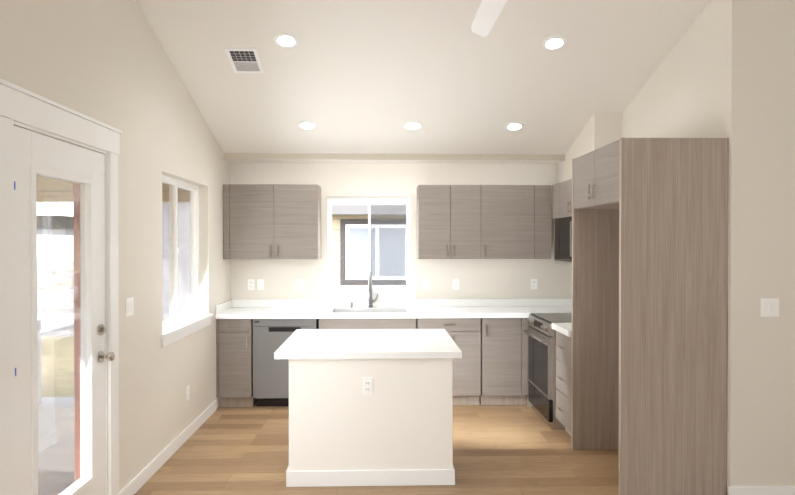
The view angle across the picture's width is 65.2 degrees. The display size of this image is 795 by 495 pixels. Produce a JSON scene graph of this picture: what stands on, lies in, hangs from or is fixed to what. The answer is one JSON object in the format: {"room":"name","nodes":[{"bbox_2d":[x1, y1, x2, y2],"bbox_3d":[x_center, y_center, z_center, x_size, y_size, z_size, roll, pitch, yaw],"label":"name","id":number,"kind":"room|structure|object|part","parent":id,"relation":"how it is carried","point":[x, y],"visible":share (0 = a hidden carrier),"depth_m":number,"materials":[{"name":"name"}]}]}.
{"room":"kitchen","nodes":[
{"label":"kitchen","id":0,"kind":"room"},
{"bbox_2d":[0,0,230,491],"bbox_3d":[-1.748,-0.609,1.788,0.160,4.482,9.900,0,0,-2],"label":"wall","id":1,"kind":"structure","parent":0,"point":[108,62],"depth_m":4.20,"materials":[{"name":"paint"}]},
{"bbox_2d":[0,78,122,494],"bbox_3d":[-1.786,0.456,3.203,0.228,2.334,1.248,0,0,-2],"label":"door frame","id":2,"kind":"structure","parent":1,"relation":"attached to","point":[20,107],"depth_m":3.05,"materials":[{"name":"white wood"}]},
{"bbox_2d":[14,126,114,494],"bbox_3d":[-1.698,0.530,3.203,0.136,2.153,0.944,0,0,-2],"label":"door leaf","id":3,"kind":"structure","parent":1,"relation":"in","point":[42,156],"depth_m":3.18,"materials":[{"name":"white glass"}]},
{"bbox_2d":[126,297,133,316],"bbox_3d":[-1.727,0.383,4.010,0.009,0.116,0.118,0,0,-2],"label":"light switch","id":4,"kind":"object","parent":1,"relation":"attached to","point":[129,306],"visible":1,"depth_m":4.00,"materials":[{"name":"white plastic"}]},
{"bbox_2d":[119,400,216,494],"bbox_3d":[-1.651,1.585,1.490,0.014,0.100,9.245,0,0,-2],"label":"baseboard","id":5,"kind":"structure","parent":1,"relation":"attached to","point":[135,484],"depth_m":4.67,"materials":[{"name":"white wood"}]},
{"bbox_2d":[162,175,198,328],"bbox_3d":[-1.884,0.032,5.239,0.077,1.214,1.233,0,0,-2],"label":"window","id":6,"kind":"structure","parent":1,"relation":"in","point":[173,252],"depth_m":5.43,"materials":[{"name":"plastic"}]},
{"bbox_2d":[161,314,213,346],"bbox_3d":[-1.792,0.684,5.247,0.119,0.096,1.337,0,0,-2],"label":"window sill","id":7,"kind":"structure","parent":1,"relation":"attached to","point":[176,332],"depth_m":5.14,"materials":[{"name":"white wood"}]},
{"bbox_2d":[186,385,189,400],"bbox_3d":[-1.763,1.225,5.233,0.008,0.116,0.072,0,0,-2],"label":"outlet","id":8,"kind":"object","parent":1,"relation":"attached to","point":[188,392],"visible":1,"depth_m":5.23,"materials":[{"name":"white plastic"}]},
{"bbox_2d":[134,403,618,494],"bbox_3d":[1.524,1.631,1.900,6.786,0.001,10.300,0,0,-2],"label":"floor","id":9,"kind":"structure","parent":0,"point":[512,450],"depth_m":4.67,"materials":[{"name":"brown wood"}]},
{"bbox_2d":[216,319,255,406],"bbox_3d":[-1.627,1.150,6.429,0.344,0.892,0.649,0,0,-2],"label":"base cabinet","id":10,"kind":"object","parent":9,"relation":"on","point":[234,362],"visible":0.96,"depth_m":6.14,"materials":[{"name":"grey wood"}]},
{"bbox_2d":[253,319,318,405],"bbox_3d":[-1.126,1.150,6.458,0.629,0.892,0.620,0,0,-2],"label":"dishwasher","id":11,"kind":"object","parent":9,"relation":"on","point":[271,374],"visible":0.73,"depth_m":6.15,"materials":[{"name":"metal"}]},
{"bbox_2d":[319,318,415,328],"bbox_3d":[-0.306,1.151,6.467,0.968,0.889,0.649,0,0,-2],"label":"base cabinet","id":12,"kind":"object","parent":9,"relation":"on","point":[407,323],"visible":0.08,"depth_m":6.17,"materials":[{"name":"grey wood"}]},
{"bbox_2d":[215,298,571,318],"bbox_3d":[0.115,0.735,6.481,3.834,0.339,0.646,0,0,-2],"label":"countertop","id":13,"kind":"structure","parent":12,"relation":"on","point":[360,309],"depth_m":6.65,"materials":[{"name":"stone"}]},
{"bbox_2d":[350,271,377,307],"bbox_3d":[-0.355,0.450,6.622,0.299,0.398,0.220,0,0,-2],"label":"faucet","id":14,"kind":"object","parent":13,"relation":"on","point":[371,300],"visible":1,"depth_m":6.68,"materials":[{"name":"silver metal"}]},
{"bbox_2d":[286,361,454,486],"bbox_3d":[-0.194,1.177,4.704,1.144,0.865,1.018,0,0,-2],"label":"kitchen island","id":15,"kind":"object","parent":9,"relation":"on","point":[395,428],"depth_m":4.21,"materials":[{"name":"paint"}]},
{"bbox_2d":[362,377,372,394],"bbox_3d":[-0.204,0.938,4.202,0.072,0.116,0.008,0,0,-2],"label":"outlet","id":16,"kind":"object","parent":15,"relation":"attached to","point":[367,386],"visible":1,"depth_m":4.20,"materials":[{"name":"white plastic"}]},
{"bbox_2d":[274,329,461,360],"bbox_3d":[-0.211,0.720,4.722,1.260,0.046,1.116,0,0,-2],"label":"island countertop","id":17,"kind":"structure","parent":15,"relation":"on","point":[304,344],"depth_m":4.43,"materials":[{"name":"white stone"}]},
{"bbox_3d":[-0.194,1.557,4.706,1.144,0.105,1.018,0,0,-2],"label":"baseboard","id":18,"kind":"part","parent":15,"relation":"part of","materials":[{"name":"white wood"}]},
{"bbox_2d":[416,318,480,404],"bbox_3d":[0.508,1.149,6.491,0.633,0.892,0.650,0,0,-2],"label":"base cabinet","id":19,"kind":"object","parent":9,"relation":"on","point":[464,334],"visible":0.56,"depth_m":6.20,"materials":[{"name":"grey wood"}]},
{"bbox_2d":[479,318,527,404],"bbox_3d":[1.069,1.149,6.508,0.462,0.892,0.650,0,0,-2],"label":"base cabinet","id":20,"kind":"object","parent":9,"relation":"on","point":[504,361],"visible":0.88,"depth_m":6.21,"materials":[{"name":"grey wood"}]},
{"bbox_2d":[526,323,531,405],"bbox_3d":[1.666,1.149,6.551,0.724,0.892,0.596,0,0,-2],"label":"base cabinet","id":21,"kind":"object","parent":9,"relation":"on","point":[528,403],"visible":0.07,"depth_m":6.25,"materials":[{"name":"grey wood"}]},
{"bbox_2d":[524,313,571,429],"bbox_3d":[1.640,1.113,5.828,0.766,0.975,0.749,0,0,-2],"label":"range","id":22,"kind":"object","parent":9,"relation":"on","point":[540,332],"visible":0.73,"depth_m":5.66,"materials":[{"name":"silver metal"}]},
{"bbox_2d":[555,331,571,435],"bbox_3d":[1.713,1.159,5.211,0.710,0.892,0.473,0,0,-2],"label":"base cabinet","id":23,"kind":"object","parent":9,"relation":"on","point":[563,382],"visible":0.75,"depth_m":5.20,"materials":[{"name":"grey wood"}]},
{"bbox_2d":[547,310,571,336],"bbox_3d":[1.713,0.643,5.208,0.714,0.135,0.482,0,0,-2],"label":"countertop","id":24,"kind":"structure","parent":23,"relation":"on","point":[564,328],"depth_m":5.26,"materials":[{"name":"stone"}]},
{"bbox_2d":[571,138,727,494],"bbox_3d":[1.732,0.456,4.456,0.715,2.311,1.015,0,0,-2],"label":"enclosure","id":25,"kind":"object","parent":9,"relation":"on","point":[649,307],"visible":1,"depth_m":3.95,"materials":[{"name":"brown wood"}]},
{"bbox_2d":[230,163,571,298],"bbox_3d":[0.104,0.335,6.866,3.836,2.515,0.130,0,0,-2],"label":"wall","id":26,"kind":"structure","parent":0,"point":[494,278],"depth_m":6.80,"materials":[{"name":"paint"}]},
{"bbox_2d":[248,279,254,289],"bbox_3d":[-1.590,0.403,6.748,0.072,0.116,0.008,0,0,-2],"label":"electrical outlet","id":27,"kind":"object","parent":26,"relation":"attached to","point":[251,284],"visible":1,"depth_m":6.75,"materials":[{"name":"white plastic"}]},
{"bbox_2d":[257,279,263,289],"bbox_3d":[-1.488,0.403,6.751,0.072,0.116,0.009,0,0,-2],"label":"light switch","id":28,"kind":"object","parent":26,"relation":"attached to","point":[260,284],"visible":1,"depth_m":6.75,"materials":[{"name":"white plastic"}]},
{"bbox_2d":[223,184,320,258],"bbox_3d":[-1.315,-0.268,6.567,0.974,0.773,0.369,0,0,-2],"label":"upper cabinet","id":29,"kind":"object","parent":26,"relation":"attached to","point":[271,221],"visible":1,"depth_m":6.41,"materials":[{"name":"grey wood"}]},
{"bbox_2d":[298,279,303,289],"bbox_3d":[-1.053,0.403,6.764,0.072,0.116,0.008,0,0,-2],"label":"electrical outlet","id":30,"kind":"object","parent":26,"relation":"attached to","point":[300,284],"visible":1,"depth_m":6.76,"materials":[{"name":"white plastic"}]},
{"bbox_2d":[327,197,410,290],"bbox_3d":[-0.311,-0.038,6.875,0.928,1.030,0.081,0,0,-2],"label":"window","id":31,"kind":"structure","parent":26,"relation":"in","point":[379,200],"depth_m":6.88,"materials":[{"name":"plastic"}]},
{"bbox_2d":[322,290,416,298],"bbox_3d":[-0.308,0.523,6.800,1.032,0.096,0.089,0,0,-2],"label":"window sill","id":32,"kind":"structure","parent":26,"relation":"attached to","point":[406,294],"depth_m":6.77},
{"bbox_2d":[423,279,428,289],"bbox_3d":[0.314,0.403,6.803,0.072,0.116,0.009,0,0,-2],"label":"light switch","id":33,"kind":"object","parent":26,"relation":"attached to","point":[425,284],"visible":1,"depth_m":6.80,"materials":[{"name":"white plastic"}]},
{"bbox_2d":[417,185,480,258],"bbox_3d":[0.539,-0.269,6.637,0.651,0.772,0.336,0,0,-2],"label":"upper cabinet","id":34,"kind":"object","parent":26,"relation":"attached to","point":[448,216],"depth_m":6.47,"materials":[{"name":"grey wood"}]},
{"bbox_2d":[453,279,458,289],"bbox_3d":[0.641,0.403,6.813,0.072,0.116,0.008,0,0,-2],"label":"electrical outlet","id":35,"kind":"object","parent":26,"relation":"attached to","point":[455,284],"visible":1,"depth_m":6.81,"materials":[{"name":"white plastic"}]},
{"bbox_2d":[481,185,536,258],"bbox_3d":[1.146,-0.269,6.654,0.564,0.772,0.336,0,0,-2],"label":"upper cabinet","id":36,"kind":"object","parent":26,"relation":"attached to","point":[483,221],"depth_m":6.49,"materials":[{"name":"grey wood"}]},
{"bbox_2d":[531,279,536,288],"bbox_3d":[1.503,0.403,6.838,0.072,0.116,0.008,0,0,-2],"label":"electrical outlet","id":37,"kind":"object","parent":26,"relation":"attached to","point":[533,283],"visible":1,"depth_m":6.84,"materials":[{"name":"white plastic"}]},
{"bbox_2d":[537,185,550,258],"bbox_3d":[1.518,-0.270,6.665,0.179,0.772,0.336,0,0,-2],"label":"upper cabinet","id":38,"kind":"object","parent":26,"relation":"attached to","point":[543,191],"depth_m":6.50,"materials":[{"name":"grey wood"}]},
{"bbox_2d":[136,0,710,163],"bbox_3d":[1.524,-1.867,1.873,6.386,1.967,9.900,0,0,-2],"label":"ceiling","id":39,"kind":"structure","parent":0,"point":[360,81],"depth_m":4.99,"materials":[{"name":"paint"}]},
{"bbox_2d":[224,48,264,72],"bbox_3d":[-1.179,-1.443,4.808,0.240,0.014,0.340,0,-16,-2],"label":"ceiling vent","id":40,"kind":"object","parent":39,"relation":"in","point":[244,60],"visible":1,"depth_m":4.79,"materials":[{"name":"plastic"}]},
{"bbox_2d":[274,33,297,47],"bbox_3d":[-0.817,-1.518,4.558,0.176,0.012,0.176,0,-15,-2],"label":"recessed light","id":41,"kind":"object","parent":39,"relation":"in","point":[284,40],"visible":1,"depth_m":4.55,"materials":[{"name":"white plastic"}]},
{"bbox_2d":[298,121,316,129],"bbox_3d":[-0.852,-1.154,5.864,0.176,0.011,0.176,0,-15,-2],"label":"recessed light","id":42,"kind":"object","parent":39,"relation":"in","point":[307,125],"visible":1,"depth_m":5.86,"materials":[{"name":"white plastic"}]},
{"bbox_2d":[404,121,422,129],"bbox_3d":[0.150,-1.154,5.893,0.176,0.011,0.176,0,-15,-2],"label":"recessed light","id":43,"kind":"object","parent":39,"relation":"in","point":[413,125],"visible":1,"depth_m":5.88,"materials":[{"name":"white plastic"}]},
{"bbox_2d":[471,0,506,36],"bbox_3d":[0.528,-1.642,3.205,1.597,0.695,1.383,0,0,-2],"label":"ceiling fan","id":44,"kind":"object","parent":39,"relation":"hanging from","point":[487,15],"visible":1,"depth_m":3.58,"materials":[{"name":"white"}]},
{"bbox_2d":[505,122,523,130],"bbox_3d":[1.116,-1.154,5.921,0.176,0.011,0.176,0,-15,-2],"label":"recessed light","id":45,"kind":"object","parent":39,"relation":"in","point":[514,126],"visible":1,"depth_m":5.91,"materials":[{"name":"white plastic"}]},
{"bbox_2d":[542,36,565,49],"bbox_3d":[1.165,-1.519,4.616,0.176,0.012,0.176,0,-15,-2],"label":"recessed light","id":46,"kind":"object","parent":39,"relation":"in","point":[554,43],"visible":1,"depth_m":4.61,"materials":[{"name":"white plastic"}]},
{"bbox_2d":[558,112,622,182],"bbox_3d":[1.910,-0.951,6.258,0.260,0.572,1.170,0,0,-2],"label":"wall","id":47,"kind":"structure","parent":0,"point":[599,130],"depth_m":5.69,"materials":[{"name":"paint"}]},
{"bbox_2d":[623,0,731,494],"bbox_3d":[2.066,-0.066,5.389,0.001,3.340,2.930,0,0,-2],"label":"wall","id":48,"kind":"structure","parent":0,"point":[685,91],"depth_m":4.33,"materials":[{"name":"paint"}]},
{"bbox_2d":[552,179,571,258],"bbox_3d":[1.823,-0.264,5.965,0.444,0.772,1.075,0,0,-2],"label":"upper cabinet","id":49,"kind":"object","parent":48,"relation":"attached to","point":[561,199],"visible":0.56,"depth_m":6.16,"materials":[{"name":"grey wood"}]},
{"bbox_2d":[555,216,571,265],"bbox_3d":[1.800,-0.061,5.837,0.496,0.453,0.776,0,0,-2],"label":"microwave","id":50,"kind":"object","parent":49,"relation":"attached to","point":[563,240],"visible":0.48,"depth_m":5.91,"materials":[{"name":"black metal"}]},
{"bbox_2d":[730,0,794,486],"bbox_3d":[3.383,-0.055,3.962,2.550,3.340,0.001,0,0,-2],"label":"wall","id":51,"kind":"structure","parent":0,"point":[762,415],"depth_m":3.93,"materials":[{"name":"paint"}]},
{"bbox_2d":[728,486,794,494],"bbox_3d":[3.371,1.565,3.967,2.554,0.100,0.014,0,0,-2],"label":"baseboard","id":52,"kind":"structure","parent":51,"relation":"attached to","point":[770,490],"depth_m":3.93,"materials":[{"name":"white wood"}]},
{"bbox_2d":[760,298,778,316],"bbox_3d":[2.358,0.380,3.931,0.118,0.116,0.009,0,0,-2],"label":"light switch","id":53,"kind":"object","parent":51,"relation":"attached to","point":[769,307],"visible":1,"depth_m":3.93,"materials":[{"name":"white plastic"}]},
{"label":"outside","id":54,"kind":"structure","parent":0,"visible":0},
{"bbox_2d":[37,262,169,336],"bbox_3d":[-15.982,1.477,39.457,150.000,0.001,160.000,0,0,-2],"label":"ground","id":55,"kind":"structure","parent":54,"point":[55,303],"depth_m":18.85,"materials":[{"name":"white"}]},
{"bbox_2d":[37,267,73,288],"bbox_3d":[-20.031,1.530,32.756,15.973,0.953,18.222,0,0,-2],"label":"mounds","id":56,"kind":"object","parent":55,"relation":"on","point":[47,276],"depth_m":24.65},
{"bbox_2d":[37,215,73,234],"bbox_3d":[-48.263,-1.485,83.016,12.800,5.239,9.800,0,0,-2],"label":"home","id":57,"kind":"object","parent":55,"relation":"on","point":[52,226],"depth_m":79.10,"materials":[{"name":"grey"}]},
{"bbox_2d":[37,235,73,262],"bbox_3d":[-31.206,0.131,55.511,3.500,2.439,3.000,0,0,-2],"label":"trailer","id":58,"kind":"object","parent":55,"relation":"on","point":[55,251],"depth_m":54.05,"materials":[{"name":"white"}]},
{"bbox_2d":[37,317,73,335],"bbox_3d":[-33.497,1.655,12.187,53.400,0.069,2.900,0,0,-2],"label":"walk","id":59,"kind":"structure","parent":55,"relation":"on","point":[57,325],"depth_m":13.02,"materials":[{"name":"concrete"}]},
{"bbox_2d":[41,337,73,396],"bbox_3d":[-20.879,1.749,2.195,38.044,0.039,17.790,0,0,-2],"label":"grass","id":60,"kind":"structure","parent":55,"relation":"on","point":[54,363],"depth_m":8.76,"materials":[{"name":"beige plant"}]},
{"bbox_2d":[36,176,189,494],"bbox_3d":[-3.239,0.475,3.854,2.698,2.559,5.900,0,0,-2],"label":"porch","id":61,"kind":"object","parent":55,"relation":"on","point":[49,186],"depth_m":5.51,"materials":[{"name":"concrete"}]},
{"bbox_2d":[37,319,40,404],"bbox_3d":[-3.981,1.178,6.064,0.650,0.879,0.650,0,0,-2],"label":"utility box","id":62,"kind":"object","parent":61,"relation":"on","point":[39,380],"depth_m":6.36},
{"bbox_2d":[162,203,189,317],"bbox_3d":[-5.926,-0.731,18.723,3.700,4.739,9.000,0,0,-2],"label":"house","id":63,"kind":"structure","parent":55,"relation":"on","point":[182,258],"depth_m":14.75,"materials":[{"name":"white"}]},
{"bbox_2d":[332,202,406,285],"bbox_3d":[0.893,-0.227,18.200,9.300,3.739,8.850,0,0,-2],"label":"neighbouring house","id":64,"kind":"structure","parent":55,"relation":"on","point":[353,258],"depth_m":14.13,"materials":[{"name":"white"}]}
]}

